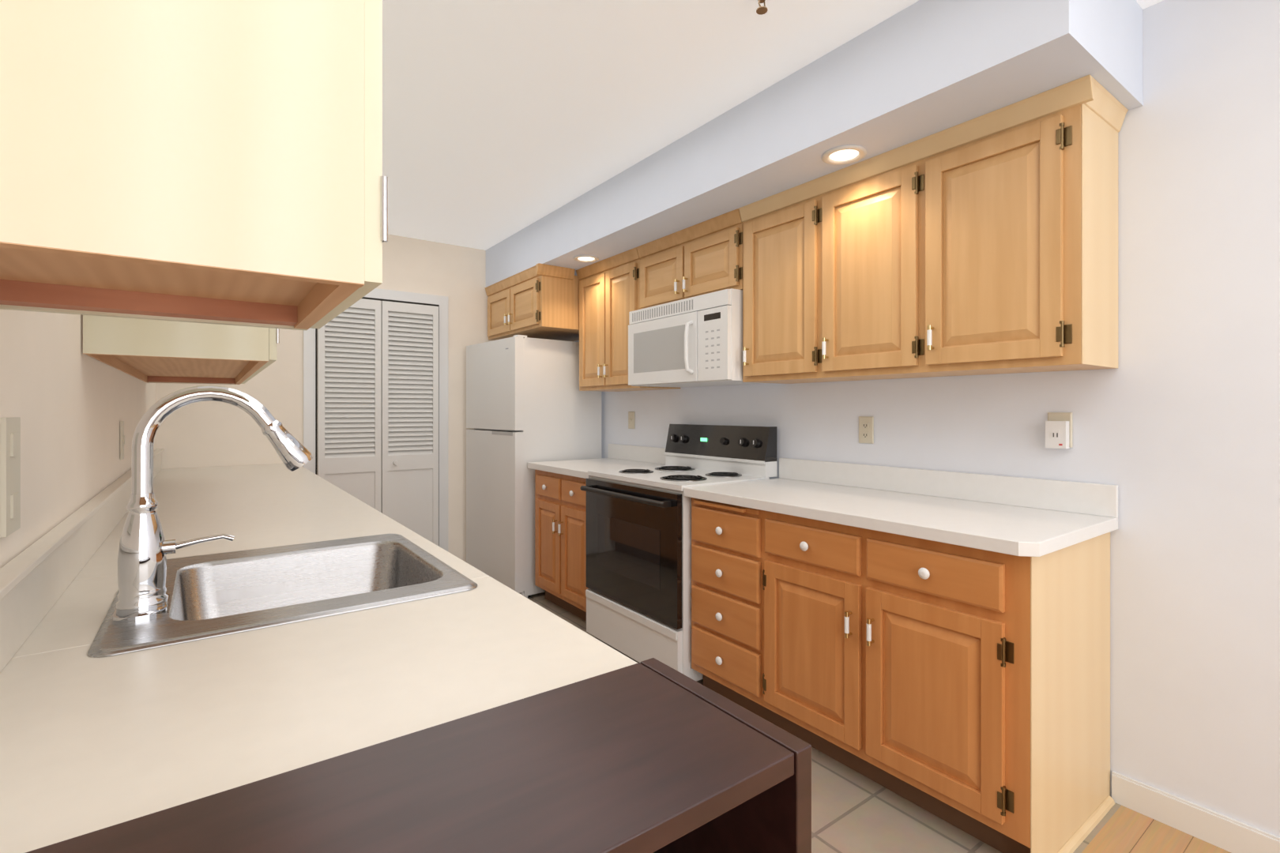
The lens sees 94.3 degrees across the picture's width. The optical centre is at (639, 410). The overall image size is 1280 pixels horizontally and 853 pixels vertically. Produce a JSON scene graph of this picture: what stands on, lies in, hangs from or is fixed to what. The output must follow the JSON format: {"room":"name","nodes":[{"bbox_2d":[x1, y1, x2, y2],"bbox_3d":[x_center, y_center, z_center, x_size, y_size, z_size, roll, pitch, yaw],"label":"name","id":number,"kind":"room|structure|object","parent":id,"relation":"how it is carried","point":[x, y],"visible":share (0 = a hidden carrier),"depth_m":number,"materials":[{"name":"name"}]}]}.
{"room":"kitchen","nodes":[
{"label":"kitchen","id":0,"kind":"room"},
{"bbox_2d":[0,308,156,568],"bbox_3d":[-1.725,0.000,1.873,0.100,2.500,3.820,0,0,-36],"label":"wall","id":1,"kind":"structure","parent":0,"point":[67,400],"depth_m":1.08,"materials":[{"name":"white paint"}]},
{"bbox_2d":[0,417,20,538],"bbox_3d":[-0.928,0.095,0.877,0.009,0.170,0.080,0,0,-36],"label":"switch plate","id":2,"kind":"object","parent":1,"relation":"attached to","point":[9,476],"depth_m":0.86,"materials":[{"name":"beige plastic"}]},
{"bbox_2d":[120,421,124,459],"bbox_3d":[-1.764,0.100,2.024,0.010,0.130,0.050,0,0,-36],"label":"switch plate","id":3,"kind":"object","parent":1,"relation":"attached to","point":[122,423],"depth_m":2.00,"materials":[{"name":"beige plastic"}]},
{"bbox_2d":[146,382,208,383],"bbox_3d":[-2.090,-0.542,2.797,0.390,0.815,0.457,0,0,-36],"label":"upper cabinet","id":4,"kind":"object","parent":1,"relation":"attached to","point":[147,382],"depth_m":2.94,"materials":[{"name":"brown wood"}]},
{"bbox_2d":[82,325,279,366],"bbox_3d":[-0.926,-0.542,1.201,0.390,0.815,0.793,0,0,-36],"label":"upper cabinet","id":5,"kind":"object","parent":1,"relation":"attached to","point":[122,345],"depth_m":1.52,"materials":[{"name":"beige wood"}]},
{"bbox_2d":[98,360,267,376],"bbox_3d":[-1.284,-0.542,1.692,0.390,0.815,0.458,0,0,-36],"label":"upper cabinet","id":6,"kind":"object","parent":1,"relation":"attached to","point":[133,367],"depth_m":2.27,"materials":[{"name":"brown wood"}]},
{"bbox_2d":[119,369,254,379],"bbox_3d":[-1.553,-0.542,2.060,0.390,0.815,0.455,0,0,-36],"label":"upper cabinet","id":7,"kind":"object","parent":1,"relation":"attached to","point":[138,375],"depth_m":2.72,"materials":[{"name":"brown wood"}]},
{"bbox_2d":[0,0,387,338],"bbox_3d":[-0.569,-0.542,0.711,0.390,0.815,0.455,0,0,-36],"label":"upper cabinet","id":8,"kind":"object","parent":1,"relation":"attached to","point":[193,191],"depth_m":0.57,"materials":[{"name":"beige wood"}]},
{"bbox_2d":[139,379,250,384],"bbox_3d":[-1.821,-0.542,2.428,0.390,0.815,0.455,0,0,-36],"label":"upper cabinet","id":9,"kind":"object","parent":1,"relation":"attached to","point":[217,382],"depth_m":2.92,"materials":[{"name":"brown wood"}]},
{"bbox_2d":[156,233,492,562],"bbox_3d":[-1.832,0.000,4.221,2.693,2.500,0.100,0,0,-36],"label":"wall","id":10,"kind":"structure","parent":0,"point":[207,434],"depth_m":4.19,"materials":[{"name":"white paint"}]},
{"bbox_2d":[303,288,447,551],"bbox_3d":[-1.818,0.199,4.158,0.946,2.102,0.017,0,0,-36],"label":"door frame","id":11,"kind":"structure","parent":10,"relation":"attached to","point":[310,388],"depth_m":4.35,"materials":[{"name":"white wood"}]},
{"bbox_2d":[317,298,438,545],"bbox_3d":[-1.799,0.236,4.131,0.786,2.004,0.056,0,0,-36],"label":"closet door","id":12,"kind":"structure","parent":10,"relation":"in","point":[378,405],"depth_m":4.14,"materials":[{"name":"white wood"}]},
{"bbox_2d":[382,0,1163,250],"bbox_3d":[-0.708,-1.290,0.251,5.753,0.080,7.840,0,0,-36],"label":"ceiling","id":13,"kind":"structure","parent":0,"point":[502,120],"depth_m":2.28,"materials":[{"name":"white paint"}]},
{"bbox_2d":[756,0,767,15],"bbox_3d":[0.362,-1.218,1.761,0.064,0.062,0.064,0,0,-36],"label":"sprinkler","id":14,"kind":"object","parent":13,"relation":"attached to","point":[761,10],"visible":1,"depth_m":1.76,"materials":[{"name":"brown metal"}]},
{"bbox_2d":[485,0,1142,287],"bbox_3d":[0.181,-1.099,3.232,0.602,0.299,3.869,0,0,-36],"label":"soffit","id":15,"kind":"structure","parent":0,"point":[917,71],"depth_m":2.02,"materials":[{"name":"paint"}]},
{"bbox_2d":[573,255,598,262],"bbox_3d":[-0.334,-0.945,3.692,0.160,0.010,0.160,0,0,-36],"label":"recessed light","id":16,"kind":"object","parent":15,"relation":"in","point":[585,258],"visible":1,"depth_m":3.69,"materials":[{"name":"white"}]},
{"bbox_2d":[821,145,866,165],"bbox_3d":[0.756,-0.945,2.197,0.160,0.010,0.160,0,0,-36],"label":"recessed light","id":17,"kind":"object","parent":15,"relation":"in","point":[842,155],"visible":1,"depth_m":2.19,"materials":[{"name":"white"}]},
{"bbox_2d":[527,591,1121,852],"bbox_3d":[-0.666,1.275,2.707,2.793,0.050,3.920,0,0,-36],"label":"floor","id":18,"kind":"structure","parent":0,"point":[852,811],"depth_m":1.81,"materials":[{"name":"beige tile"}]},
{"bbox_2d":[466,335,601,598],"bbox_3d":[-0.793,0.377,4.383,0.701,1.747,0.760,0,0,-40],"label":"fridge","id":19,"kind":"object","parent":18,"relation":"on","point":[527,400],"visible":0.73,"depth_m":4.06,"materials":[{"name":"white metal"}]},
{"bbox_2d":[534,469,550,601],"bbox_3d":[-0.326,0.815,3.905,0.623,0.870,0.437,0,0,-36],"label":"base cabinet","id":20,"kind":"object","parent":18,"relation":"on","point":[542,478],"depth_m":3.78,"materials":[{"name":"brown wood"}]},
{"bbox_2d":[550,472,588,621],"bbox_3d":[-0.141,0.815,3.652,0.623,0.870,0.437,0,0,-36],"label":"base cabinet","id":21,"kind":"object","parent":18,"relation":"on","point":[568,502],"depth_m":3.53,"materials":[{"name":"brown wood"}]},
{"bbox_2d":[580,424,776,681],"bbox_3d":[0.174,0.665,3.108,0.703,1.170,0.798,0,0,-36],"label":"stove","id":22,"kind":"object","parent":18,"relation":"on","point":[638,565],"visible":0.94,"depth_m":2.94,"materials":[{"name":"white metal"}]},
{"bbox_2d":[691,497,756,714],"bbox_3d":[0.612,0.815,2.619,0.623,0.870,0.500,0,0,-36],"label":"base cabinet","id":23,"kind":"object","parent":18,"relation":"on","point":[724,536],"depth_m":2.45,"materials":[{"name":"brown wood"}]},
{"bbox_2d":[756,509,838,761],"bbox_3d":[0.867,0.815,2.269,0.623,0.870,0.505,0,0,-36],"label":"base cabinet","id":24,"kind":"object","parent":18,"relation":"on","point":[797,557],"depth_m":2.15,"materials":[{"name":"brown wood"}]},
{"bbox_2d":[838,523,1115,852],"bbox_3d":[1.099,0.815,1.950,0.623,0.870,0.554,0,0,-36],"label":"base cabinet","id":25,"kind":"object","parent":18,"relation":"on","point":[966,689],"depth_m":1.73,"materials":[{"name":"brown wood"}]},
{"bbox_2d":[527,444,1118,557],"bbox_3d":[0.394,0.308,2.896,0.649,0.140,2.955,0,0,-36],"label":"countertop","id":26,"kind":"structure","parent":25,"relation":"on","point":[1022,517],"depth_m":2.12,"materials":[{"name":"white laminate"}]},
{"bbox_3d":[-1.407,0.815,2.108,0.679,0.870,3.804,0,0,-36],"label":"base cabinet","id":27,"kind":"object","parent":18,"relation":"on","visible":0},
{"bbox_2d":[0,448,637,852],"bbox_3d":[-1.396,0.300,2.114,0.706,0.156,3.811,0,0,-36],"label":"countertop","id":28,"kind":"structure","parent":27,"relation":"on","point":[88,744],"depth_m":0.78,"materials":[{"name":"beige laminate"}]},
{"bbox_2d":[87,384,477,657],"bbox_3d":[-0.711,0.234,1.221,0.560,0.560,0.620,0,0,-36],"label":"sink","id":29,"kind":"object","parent":28,"relation":"in","point":[160,600],"visible":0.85,"depth_m":1.10,"materials":[{"name":"silver metal"}]},
{"bbox_2d":[573,0,1279,837],"bbox_3d":[1.547,0.000,1.957,0.100,2.500,7.740,0,0,-36],"label":"wall","id":30,"kind":"structure","parent":0,"point":[1176,425],"depth_m":1.78,"materials":[{"name":"white paint"}]},
{"bbox_2d":[485,282,563,340],"bbox_3d":[-0.797,-0.733,4.564,0.608,0.365,0.516,0,0,-36],"label":"upper cabinet","id":31,"kind":"object","parent":30,"relation":"attached to","point":[495,294],"depth_m":4.45,"materials":[{"name":"brown wood"}]},
{"bbox_2d":[503,267,575,341],"bbox_3d":[-0.561,-0.733,4.241,0.608,0.365,0.516,0,0,-36],"label":"upper cabinet","id":32,"kind":"object","parent":30,"relation":"attached to","point":[540,303],"depth_m":3.98,"materials":[{"name":"brown wood"}]},
{"bbox_2d":[572,251,680,391],"bbox_3d":[-0.089,-0.525,3.831,0.328,0.780,0.701,0,0,-36],"label":"upper cabinet","id":33,"kind":"object","parent":30,"relation":"attached to","point":[604,291],"depth_m":3.74,"materials":[{"name":"brown wood"}]},
{"bbox_2d":[628,411,634,429],"bbox_3d":[-0.063,0.065,4.062,0.016,0.118,0.072,0,0,-36],"label":"electrical outlet","id":34,"kind":"object","parent":30,"relation":"attached to","point":[630,419],"visible":1,"depth_m":4.06,"materials":[{"name":"beige plastic"}]},
{"bbox_2d":[632,238,670,311],"bbox_3d":[0.256,-0.745,3.357,0.328,0.340,0.466,0,0,-36],"label":"upper cabinet","id":35,"kind":"object","parent":30,"relation":"attached to","point":[652,264],"depth_m":3.34,"materials":[{"name":"brown wood"}]},
{"bbox_2d":[670,213,734,301],"bbox_3d":[0.463,-0.745,3.074,0.328,0.340,0.467,0,0,-36],"label":"upper cabinet","id":36,"kind":"object","parent":30,"relation":"attached to","point":[702,257],"depth_m":3.00,"materials":[{"name":"brown wood"}]},
{"bbox_2d":[628,288,764,387],"bbox_3d":[0.309,-0.356,3.179,0.448,0.428,0.808,0,0,-36],"label":"microwave","id":37,"kind":"object","parent":36,"relation":"attached to","point":[695,341],"visible":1,"depth_m":2.97,"materials":[{"name":"white plastic"}]},
{"bbox_2d":[734,188,803,383],"bbox_3d":[0.754,-0.525,2.675,0.328,0.780,0.516,0,0,-36],"label":"upper cabinet","id":38,"kind":"object","parent":30,"relation":"attached to","point":[767,235],"depth_m":2.64,"materials":[{"name":"brown wood"}]},
{"bbox_2d":[800,153,913,383],"bbox_3d":[0.990,-0.525,2.352,0.328,0.780,0.575,0,0,-36],"label":"upper cabinet","id":39,"kind":"object","parent":30,"relation":"attached to","point":[848,220],"depth_m":2.32,"materials":[{"name":"brown wood"}]},
{"bbox_2d":[858,416,873,444],"bbox_3d":[0.996,0.085,2.616,0.010,0.118,0.072,0,0,-36],"label":"electrical outlet","id":40,"kind":"object","parent":30,"relation":"attached to","point":[866,429],"visible":1,"depth_m":2.61,"materials":[{"name":"beige plastic"}]},
{"bbox_2d":[895,83,1124,377],"bbox_3d":[1.234,-0.525,2.017,0.328,0.780,0.546,0,0,-36],"label":"upper cabinet","id":41,"kind":"object","parent":30,"relation":"attached to","point":[985,243],"depth_m":1.86,"materials":[{"name":"brown wood"}]},
{"bbox_2d":[1045,412,1072,448],"bbox_3d":[1.416,0.067,2.012,0.042,0.121,0.072,0,0,-36],"label":"electrical outlet","id":42,"kind":"object","parent":30,"relation":"attached to","point":[1058,430],"visible":0.98,"depth_m":2.00,"materials":[{"name":"beige plastic"}]},
{"bbox_2d":[1111,771,1279,852],"bbox_3d":[2.645,1.204,0.354,0.013,0.092,3.835,0,0,-36],"label":"baseboard","id":43,"kind":"structure","parent":30,"relation":"attached to","point":[1217,830],"depth_m":1.75,"materials":[{"name":"white wood"}]},
{"bbox_2d":[1081,805,1231,852],"bbox_3d":[0.458,1.275,-1.262,5.653,0.050,3.820,0,0,-36],"label":"floor","id":44,"kind":"structure","parent":0,"point":[1123,830],"depth_m":1.73,"materials":[{"name":"brown wood"}]},
{"bbox_2d":[25,658,811,852],"bbox_3d":[-0.187,0.785,0.467,0.688,0.930,0.250,0,0,-36],"label":"table","id":45,"kind":"object","parent":44,"relation":"on","point":[652,755],"visible":1,"depth_m":0.52,"materials":[{"name":"brown laminate"}]}
]}

